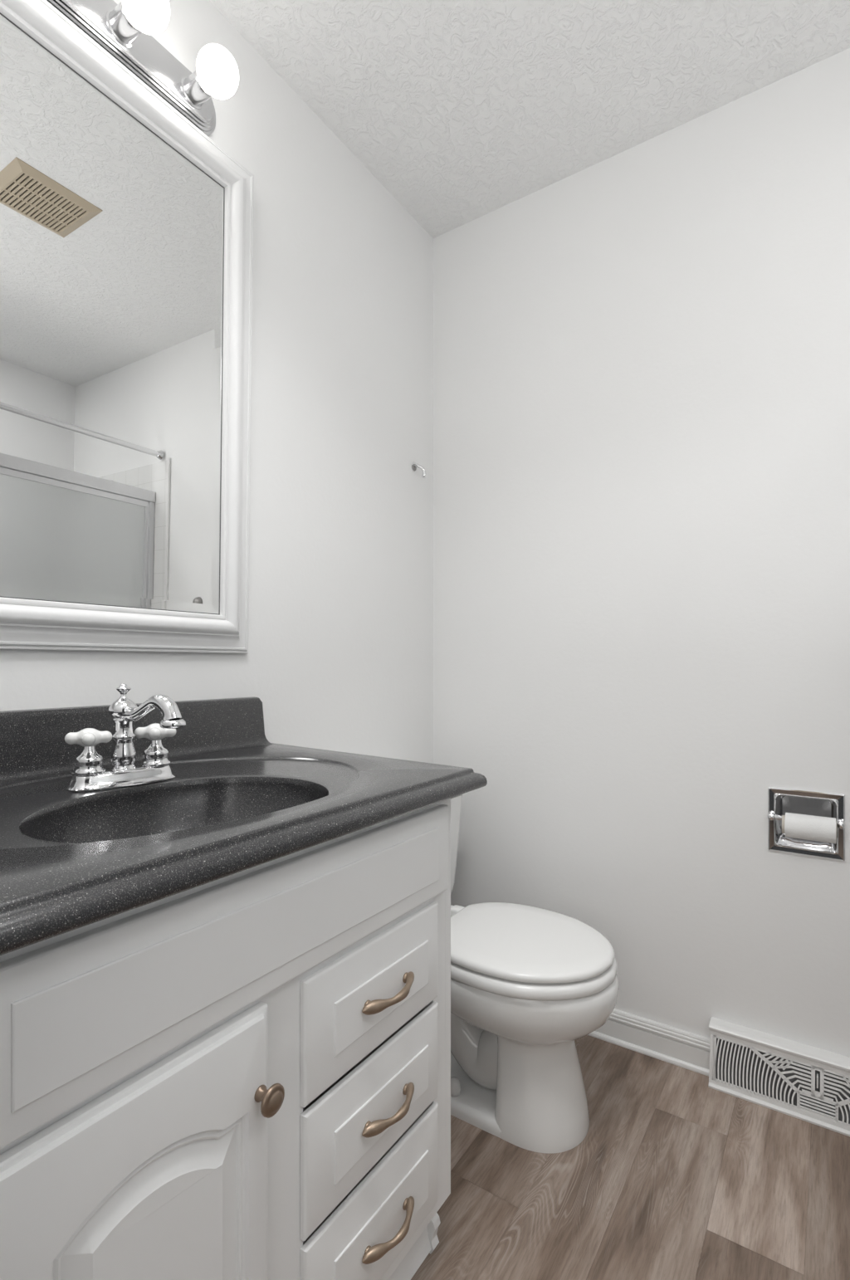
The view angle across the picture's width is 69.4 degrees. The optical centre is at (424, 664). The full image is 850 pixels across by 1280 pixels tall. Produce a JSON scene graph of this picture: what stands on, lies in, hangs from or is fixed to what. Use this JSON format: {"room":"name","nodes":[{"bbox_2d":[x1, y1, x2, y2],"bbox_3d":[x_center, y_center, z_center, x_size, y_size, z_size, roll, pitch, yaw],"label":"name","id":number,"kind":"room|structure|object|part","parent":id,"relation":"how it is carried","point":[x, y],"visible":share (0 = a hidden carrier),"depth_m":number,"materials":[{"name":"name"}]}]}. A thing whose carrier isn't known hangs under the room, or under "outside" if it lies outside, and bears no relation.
{"room":"bathroom","nodes":[
{"label":"bathroom","id":0,"kind":"room"},
{"bbox_2d":[0,0,433,763],"bbox_3d":[-0.465,-0.183,1.394,0.120,2.440,1.835,0,0,34],"label":"wall","id":1,"kind":"structure","parent":0,"point":[339,657],"depth_m":1.58,"materials":[{"name":"paint"}]},
{"bbox_2d":[0,0,254,653],"bbox_3d":[-0.599,-0.554,1.033,0.033,1.061,0.792,1,1,34],"label":"wall mirror","id":2,"kind":"object","parent":1,"relation":"attached to","point":[126,231],"visible":1,"depth_m":1.10,"materials":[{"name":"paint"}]},
{"bbox_2d":[0,696,272,782],"bbox_3d":[-0.602,0.129,1.049,0.032,0.108,0.878,0,0,34],"label":"backsplash","id":3,"kind":"structure","parent":1,"relation":"attached to","point":[33,745],"depth_m":1.09,"materials":[{"name":"black stone"}]},
{"bbox_2d":[46,0,239,136],"bbox_3d":[-0.553,-1.153,1.021,0.144,0.109,0.592,0,0,34],"label":"vanity light","id":4,"kind":"object","parent":1,"relation":"attached to","point":[124,30],"visible":0.99,"depth_m":1.15,"materials":[{"name":"silver metal"}]},
{"bbox_2d":[106,1,141,47],"bbox_3d":[-0.533,-1.147,1.098,0.044,0.052,0.052,0,0,34],"label":"socket","id":5,"kind":"object","parent":4,"relation":"attached to","point":[121,31],"depth_m":1.09,"materials":[{"name":"silver metal"}]},
{"bbox_3d":[-0.489,-1.147,1.068,0.089,0.078,0.078,0,0,34],"label":"bulb","id":6,"kind":"part","parent":4,"relation":"part of","materials":[{"name":"white glass"}]},
{"bbox_2d":[180,69,211,109],"bbox_3d":[-0.450,-1.147,1.223,0.044,0.052,0.052,0,0,34],"label":"socket","id":7,"kind":"object","parent":4,"relation":"attached to","point":[194,95],"depth_m":1.22,"materials":[{"name":"silver metal"}]},
{"bbox_3d":[-0.406,-1.147,1.193,0.089,0.078,0.078,0,0,34],"label":"bulb","id":8,"kind":"part","parent":4,"relation":"part of","materials":[{"name":"white glass"}]},
{"bbox_2d":[411,461,425,478],"bbox_3d":[-0.019,-0.608,1.929,0.045,0.050,0.024,0,0,-6],"label":"towel hook","id":9,"kind":"object","parent":1,"relation":"attached to","point":[414,466],"visible":1,"depth_m":1.92,"materials":[{"name":"silver metal"}]},
{"bbox_2d":[209,0,849,238],"bbox_3d":[0.211,-1.453,0.172,2.600,0.100,3.120,0,0,34],"label":"ceiling","id":10,"kind":"structure","parent":0,"point":[463,110],"depth_m":1.45,"materials":[{"name":"white paint"}]},
{"bbox_2d":[410,1035,849,1279],"bbox_3d":[0.177,1.038,0.122,2.360,0.001,3.000,0,0,34],"label":"floor","id":11,"kind":"structure","parent":0,"point":[672,1175],"depth_m":1.20,"materials":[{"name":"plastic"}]},
{"bbox_2d":[0,798,450,1279],"bbox_3d":[-0.376,0.627,0.887,0.586,0.820,0.784,0,0,34],"label":"vanity cabinet","id":12,"kind":"object","parent":11,"relation":"on","point":[246,1074],"visible":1,"depth_m":0.68,"materials":[{"name":"paint"}]},
{"bbox_3d":[-0.269,0.648,0.589,0.018,0.504,0.306,0,0,34],"label":"door","id":13,"kind":"part","parent":12,"relation":"part of","materials":[{"name":"paint"}]},
{"bbox_2d":[0,696,487,955],"bbox_3d":[-0.362,0.199,0.909,0.588,0.250,0.912,0,0,34],"label":"countertop","id":14,"kind":"structure","parent":12,"relation":"on","point":[237,800],"depth_m":0.91,"materials":[{"name":"black stone"}]},
{"bbox_2d":[64,683,185,791],"bbox_3d":[-0.443,0.110,0.941,0.155,0.158,0.162,0,0,43],"label":"faucet","id":15,"kind":"object","parent":14,"relation":"on","point":[89,773],"visible":1,"depth_m":0.95,"materials":[{"name":"silver metal"}]},
{"bbox_3d":[-0.512,0.112,0.936,0.051,0.029,0.051,0,0,18],"label":"cross handle","id":16,"kind":"part","parent":15,"relation":"part of","materials":[{"name":"white ceramic"}]},
{"bbox_3d":[-0.478,0.177,0.973,0.059,0.024,0.161,0,0,43],"label":"plate","id":17,"kind":"part","parent":15,"relation":"part of","materials":[{"name":"silver metal"}]},
{"bbox_3d":[-0.419,0.071,0.941,0.125,0.049,0.037,0,0,23],"label":"spout","id":18,"kind":"part","parent":15,"relation":"part of","materials":[{"name":"silver metal"}]},
{"bbox_3d":[-0.443,0.112,1.010,0.051,0.029,0.051,0,0,25],"label":"cross handle","id":19,"kind":"part","parent":15,"relation":"part of","materials":[{"name":"white ceramic"}]},
{"bbox_3d":[-0.174,0.486,0.688,0.029,0.033,0.033,0,0,34],"label":"knob","id":20,"kind":"part","parent":12,"relation":"part of","materials":[{"name":"brown metal"}]},
{"bbox_3d":[-0.063,0.818,0.898,0.018,0.164,0.312,0,0,34],"label":"drawer","id":21,"kind":"part","parent":12,"relation":"part of","materials":[{"name":"paint"}]},
{"bbox_3d":[-0.063,0.645,0.898,0.018,0.157,0.312,0,0,34],"label":"drawer","id":22,"kind":"part","parent":12,"relation":"part of","materials":[{"name":"paint"}]},
{"bbox_3d":[-0.063,0.478,0.898,0.018,0.158,0.312,0,0,34],"label":"drawer","id":23,"kind":"part","parent":12,"relation":"part of","materials":[{"name":"paint"}]},
{"bbox_3d":[-0.043,0.819,0.885,0.030,0.019,0.120,0,0,34],"label":"handle","id":24,"kind":"part","parent":12,"relation":"part of","materials":[{"name":"brown metal"}]},
{"bbox_3d":[-0.043,0.645,0.885,0.030,0.019,0.120,0,0,34],"label":"handle","id":25,"kind":"part","parent":12,"relation":"part of","materials":[{"name":"brown metal"}]},
{"bbox_3d":[-0.043,0.476,0.885,0.030,0.019,0.120,0,0,34],"label":"handle","id":26,"kind":"part","parent":12,"relation":"part of","materials":[{"name":"brown metal"}]},
{"bbox_2d":[450,793,619,1153],"bbox_3d":[0.119,0.688,1.508,0.697,0.699,0.458,0,0,34],"label":"toilet","id":27,"kind":"object","parent":11,"relation":"on","point":[527,982],"visible":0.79,"depth_m":1.33,"materials":[{"name":"ceramic"}]},
{"bbox_3d":[-0.086,0.521,1.644,0.194,0.294,0.450,0,0,34],"label":"tank","id":28,"kind":"part","parent":27,"relation":"part of","materials":[{"name":"ceramic"}]},
{"bbox_3d":[0.231,0.644,1.433,0.409,0.024,0.361,0,0,34],"label":"lid","id":29,"kind":"part","parent":27,"relation":"part of","materials":[{"name":"plastic"}]},
{"bbox_3d":[0.231,0.671,1.433,0.421,0.029,0.373,0,0,34],"label":"seat","id":30,"kind":"part","parent":27,"relation":"part of","materials":[{"name":"plastic"}]},
{"bbox_2d":[433,48,849,1057],"bbox_3d":[1.042,-0.183,1.420,2.360,2.440,0.120,0,0,34],"label":"wall","id":31,"kind":"structure","parent":0,"point":[642,354],"depth_m":1.62,"materials":[{"name":"paint"}]},
{"bbox_2d":[587,1008,710,1076],"bbox_3d":[0.372,0.994,1.783,0.842,0.086,0.020,0,0,34],"label":"baseboard","id":32,"kind":"structure","parent":31,"relation":"attached to","point":[690,1051],"depth_m":1.62,"materials":[{"name":"paint"}]},
{"bbox_2d":[767,786,845,860],"bbox_3d":[0.905,0.373,1.460,0.155,0.151,0.083,0,0,34],"label":"toilet paper holder","id":33,"kind":"object","parent":31,"relation":"attached to","point":[781,801],"visible":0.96,"depth_m":1.47,"materials":[{"name":"silver metal"}]},
{"bbox_3d":[0.831,0.365,1.472,0.018,0.018,0.022,0,0,34],"label":"post","id":34,"kind":"part","parent":33,"relation":"part of","materials":[{"name":"silver metal"}]},
{"bbox_2d":[781,812,836,843],"bbox_3d":[0.892,0.380,1.427,0.107,0.057,0.057,0,0,34],"label":"toilet paper roll","id":35,"kind":"object","parent":33,"relation":"hanging from","point":[818,828],"visible":1,"depth_m":1.41,"materials":[{"name":"paper"}]},
{"bbox_3d":[0.945,0.365,1.396,0.018,0.018,0.022,0,0,34],"label":"post","id":36,"kind":"part","parent":33,"relation":"part of","materials":[{"name":"silver metal"}]},
{"bbox_2d":[708,1016,849,1136],"bbox_3d":[0.899,0.966,1.406,0.456,0.142,0.063,0,0,34],"label":"wall vent","id":37,"kind":"object","parent":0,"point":[810,1084],"visible":1,"depth_m":1.44,"materials":[{"name":"metal"}]},
{"bbox_3d":[0.900,0.971,1.408,0.434,0.103,0.024,0,0,34],"label":"damper plate","id":38,"kind":"part","parent":37,"relation":"part of","materials":[{"name":"white metal"}]},
{"bbox_3d":[0.897,0.952,1.403,0.003,0.026,0.016,0,0,34],"label":"lever","id":39,"kind":"part","parent":37,"relation":"part of","materials":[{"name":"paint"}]}
]}

